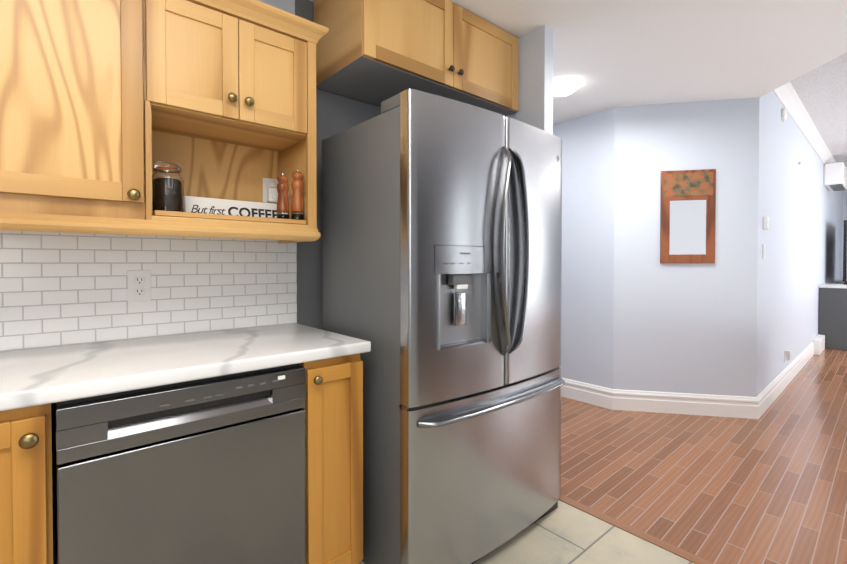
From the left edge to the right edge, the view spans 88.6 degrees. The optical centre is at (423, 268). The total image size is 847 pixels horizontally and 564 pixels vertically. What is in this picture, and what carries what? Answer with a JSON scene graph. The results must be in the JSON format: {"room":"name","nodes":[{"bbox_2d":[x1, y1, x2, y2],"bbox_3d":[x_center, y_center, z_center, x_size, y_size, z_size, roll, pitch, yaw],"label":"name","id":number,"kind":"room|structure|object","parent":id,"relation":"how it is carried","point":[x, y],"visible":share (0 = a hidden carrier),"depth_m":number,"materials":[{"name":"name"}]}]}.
{"room":"kitchen","nodes":[
{"label":"kitchen","id":0,"kind":"room"},
{"bbox_2d":[51,0,552,563],"bbox_3d":[-1.352,-0.042,1.058,4.785,2.430,0.725,-1,1,-41],"label":"wall","id":1,"kind":"structure","parent":0,"point":[337,114],"depth_m":2.14,"materials":[{"name":"white paint"}]},
{"bbox_2d":[0,0,159,231],"bbox_3d":[-1.209,-0.543,1.255,0.679,0.786,0.338,-1,1,-41],"label":"upper cabinet","id":2,"kind":"object","parent":1,"relation":"attached to","point":[105,105],"depth_m":1.24,"materials":[{"name":"brown wood"}]},
{"bbox_2d":[0,231,296,351],"bbox_3d":[-1.805,0.064,0.984,3.200,0.429,0.008,-1,1,-41],"label":"tile backsplash","id":3,"kind":"structure","parent":1,"relation":"attached to","point":[60,289],"depth_m":1.61,"materials":[{"name":"white tile"}]},
{"bbox_2d":[127,270,150,301],"bbox_3d":[-1.057,0.065,1.617,0.074,0.118,0.010,-1,1,-41],"label":"outlet","id":4,"kind":"object","parent":3,"relation":"attached to","point":[139,285],"visible":1,"depth_m":1.61,"materials":[{"name":"white plastic"}]},
{"bbox_2d":[160,0,315,155],"bbox_3d":[-0.755,-0.731,1.644,0.550,0.422,0.338,-1,1,-41],"label":"upper cabinet","id":5,"kind":"object","parent":1,"relation":"attached to","point":[241,74],"depth_m":1.54,"materials":[{"name":"brown wood"}]},
{"bbox_2d":[152,210,305,224],"bbox_3d":[-0.749,-0.180,1.644,0.509,0.016,0.302,-1,1,-41],"label":"shelf board","id":6,"kind":"object","parent":5,"relation":"in","point":[213,216],"visible":0.42,"depth_m":1.50,"materials":[{"name":"brown wood"}]},
{"bbox_2d":[152,161,183,211],"bbox_3d":[-0.889,-0.279,1.508,0.100,0.182,0.103,-1,1,-41],"label":"jar","id":7,"kind":"object","parent":6,"relation":"on","point":[167,187],"visible":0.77,"depth_m":1.47,"materials":[{"name":"clear"}]},
{"bbox_2d":[184,196,276,217],"bbox_3d":[-0.760,-0.233,1.744,0.356,0.083,0.030,-1,1,-41],"label":"coffee sign","id":8,"kind":"object","parent":6,"relation":"on","point":[192,204],"visible":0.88,"depth_m":1.72,"materials":[{"name":"white"}]},
{"bbox_2d":[277,173,288,218],"bbox_3d":[-0.556,-0.284,1.716,0.048,0.186,0.048,-1,1,-41],"label":"pepper mill","id":9,"kind":"object","parent":6,"relation":"on","point":[282,200],"visible":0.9,"depth_m":1.70,"materials":[{"name":"wood"}]},
{"bbox_2d":[291,169,303,219],"bbox_3d":[-0.502,-0.294,1.732,0.050,0.206,0.050,-1,1,-41],"label":"pepper mill","id":10,"kind":"object","parent":6,"relation":"on","point":[297,204],"visible":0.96,"depth_m":1.71,"materials":[{"name":"wood"}]},
{"bbox_2d":[262,178,277,203],"bbox_3d":[-0.668,-0.343,1.913,0.070,0.112,0.038,-1,1,-41],"label":"outlet","id":11,"kind":"object","parent":1,"relation":"attached to","point":[270,191],"visible":0.94,"depth_m":1.90,"materials":[{"name":"white plastic"}]},
{"bbox_2d":[313,0,518,115],"bbox_3d":[0.012,-1.067,2.217,1.009,0.406,0.465,-1,1,-41],"label":"upper cabinet","id":12,"kind":"object","parent":1,"relation":"attached to","point":[376,52],"visible":0.98,"depth_m":2.00,"materials":[{"name":"brown wood"}]},
{"bbox_2d":[359,500,694,563],"bbox_3d":[-0.062,1.222,-0.528,4.643,0.050,4.600,-1,1,-41],"label":"floor","id":13,"kind":"structure","parent":0,"point":[563,533],"depth_m":1.81,"materials":[{"name":"tile"}]},
{"bbox_2d":[0,403,52,563],"bbox_3d":[-1.251,0.740,1.059,0.527,0.866,0.610,-1,1,-41],"label":"base cabinet","id":14,"kind":"object","parent":13,"relation":"on","point":[26,515],"depth_m":0.97,"materials":[{"name":"brown wood"}]},
{"bbox_2d":[0,323,370,410],"bbox_3d":[-1.522,0.290,0.809,2.996,0.039,0.623,-1,1,-41],"label":"countertop","id":15,"kind":"structure","parent":14,"relation":"on","point":[38,376],"depth_m":1.28,"materials":[{"name":"stone"}]},
{"bbox_2d":[55,363,305,563],"bbox_3d":[-0.802,0.737,1.422,0.612,0.861,0.586,-1,1,-41],"label":"dishwasher","id":16,"kind":"object","parent":13,"relation":"on","point":[211,470],"visible":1,"depth_m":1.18,"materials":[{"name":"grey metal"}]},
{"bbox_2d":[300,354,362,563],"bbox_3d":[-0.494,0.730,1.712,0.216,0.866,0.610,-1,1,-41],"label":"base cabinet","id":17,"kind":"object","parent":13,"relation":"on","point":[333,407],"depth_m":1.48,"materials":[{"name":"brown wood"}]},
{"bbox_2d":[322,89,564,563],"bbox_3d":[0.134,0.269,1.990,0.952,1.780,0.722,-1,1,-41],"label":"fridge","id":18,"kind":"object","parent":13,"relation":"on","point":[442,244],"visible":1,"depth_m":1.65,"materials":[{"name":"grey metal"}]},
{"bbox_2d":[559,494,713,563],"bbox_3d":[1.714,1.196,1.005,0.050,0.055,4.600,-1,1,-41],"label":"trim","id":19,"kind":"structure","parent":13,"relation":"on","point":[680,552],"depth_m":1.90,"materials":[{"name":"brown wood"}]},
{"bbox_2d":[310,0,846,123],"bbox_3d":[0.052,-1.304,0.854,6.910,0.100,6.840,-1,1,-41],"label":"ceiling","id":20,"kind":"structure","parent":0,"point":[608,54],"depth_m":2.47,"materials":[{"name":"white paint"}]},
{"bbox_2d":[553,80,577,95],"bbox_3d":[0.976,-1.254,3.052,0.200,0.064,0.200,-1,1,-41],"label":"light","id":21,"kind":"object","parent":20,"relation":"attached to","point":[563,87],"visible":0.88,"depth_m":2.99,"materials":[{"name":"white"}]},
{"bbox_2d":[560,349,846,563],"bbox_3d":[4.836,1.139,5.084,10.007,0.050,6.700,-1,1,-41],"label":"floor","id":22,"kind":"structure","parent":0,"point":[769,486],"depth_m":2.45,"materials":[{"name":"brown wood"}]},
{"bbox_2d":[553,91,841,396],"bbox_3d":[4.205,-0.273,6.849,8.430,2.720,3.210,-1,1,-41],"label":"wall block","id":23,"kind":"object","parent":22,"relation":"on","point":[739,316],"visible":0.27,"depth_m":3.47,"materials":[{"name":"white paint"}]},
{"bbox_2d":[561,342,813,418],"bbox_3d":[4.276,1.008,6.772,8.449,0.162,3.008,-1,1,-41],"label":"baseboard","id":24,"kind":"structure","parent":23,"relation":"attached to","point":[757,407],"depth_m":3.45,"materials":[{"name":"white wood"}]},
{"bbox_2d":[660,169,715,262],"bbox_3d":[2.049,-0.401,3.369,0.382,0.720,0.024,0,1,12],"label":"framed mirror","id":25,"kind":"object","parent":23,"relation":"attached to","point":[687,215],"visible":0.98,"depth_m":3.36,"materials":[{"name":"brown wood"}]},
{"bbox_2d":[763,244,764,258],"bbox_3d":[2.689,-0.135,3.426,0.072,0.115,0.011,-1,1,-41],"label":"switch plate","id":26,"kind":"object","parent":23,"relation":"attached to","point":[763,251],"visible":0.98,"depth_m":3.41,"materials":[{"name":"white plastic"}]},
{"bbox_2d":[763,216,768,229],"bbox_3d":[2.696,-0.357,3.416,0.071,0.100,0.031,-1,1,-41],"label":"thermostat","id":27,"kind":"object","parent":23,"relation":"attached to","point":[766,223],"visible":1,"depth_m":3.40,"materials":[{"name":"white plastic"}]},
{"bbox_2d":[781,108,786,121],"bbox_3d":[3.253,-1.389,3.917,0.120,0.120,0.033,-1,1,-41],"label":"air vent","id":28,"kind":"object","parent":23,"relation":"attached to","point":[783,114],"visible":1,"depth_m":3.89,"materials":[{"name":"white plastic"}]},
{"bbox_2d":[784,349,790,361],"bbox_3d":[3.484,0.835,4.153,0.087,0.115,0.046,-1,1,-41],"label":"outlet","id":29,"kind":"object","parent":23,"relation":"attached to","point":[787,354],"visible":1,"depth_m":4.15,"materials":[{"name":"white plastic"}]},
{"bbox_2d":[773,82,835,163],"bbox_3d":[5.435,-1.564,5.896,7.793,0.110,0.357,-1,1,-41],"label":"crown molding","id":30,"kind":"structure","parent":23,"relation":"attached to","point":[788,98],"depth_m":4.30,"materials":[{"name":"white"}]},
{"bbox_2d":[812,334,824,354],"bbox_3d":[5.254,1.008,5.769,0.622,0.190,0.096,-1,1,-41],"label":"heater unit","id":31,"kind":"object","parent":23,"relation":"attached to","point":[818,340],"visible":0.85,"depth_m":5.58,"materials":[{"name":"white plastic"}]},
{"bbox_2d":[824,162,846,190],"bbox_3d":[6.151,-1.359,6.473,0.806,0.317,0.239,-1,1,-41],"label":"mini-split unit","id":32,"kind":"object","parent":23,"relation":"attached to","point":[835,176],"visible":0.98,"depth_m":6.23,"materials":[{"name":"white plastic"}]},
{"bbox_2d":[818,280,846,350],"bbox_3d":[6.748,0.655,6.845,3.038,0.865,0.621,-1,1,-41],"label":"tv console","id":33,"kind":"object","parent":22,"relation":"on","point":[832,327],"visible":0.94,"depth_m":5.91,"materials":[{"name":"grey"}]},
{"bbox_2d":[836,220,846,283],"bbox_3d":[6.753,-0.247,6.893,1.631,0.933,0.260,-1,1,-41],"label":"television","id":34,"kind":"object","parent":33,"relation":"on","point":[845,253],"visible":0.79,"depth_m":6.34,"materials":[{"name":"black"}]},
{"bbox_2d":[790,52,846,167],"bbox_3d":[4.376,-1.554,4.581,11.348,0.290,6.840,-1,1,-41],"label":"ceiling","id":35,"kind":"structure","parent":0,"point":[821,91],"depth_m":4.12,"materials":[{"name":"white paint"}]},
{"bbox_2d":[841,190,846,279],"bbox_3d":[9.476,-0.279,7.283,0.120,2.720,4.000,-1,1,-41],"label":"wall","id":36,"kind":"structure","parent":0,"point":[844,204],"depth_m":8.57,"materials":[{"name":"white paint"}]}
]}

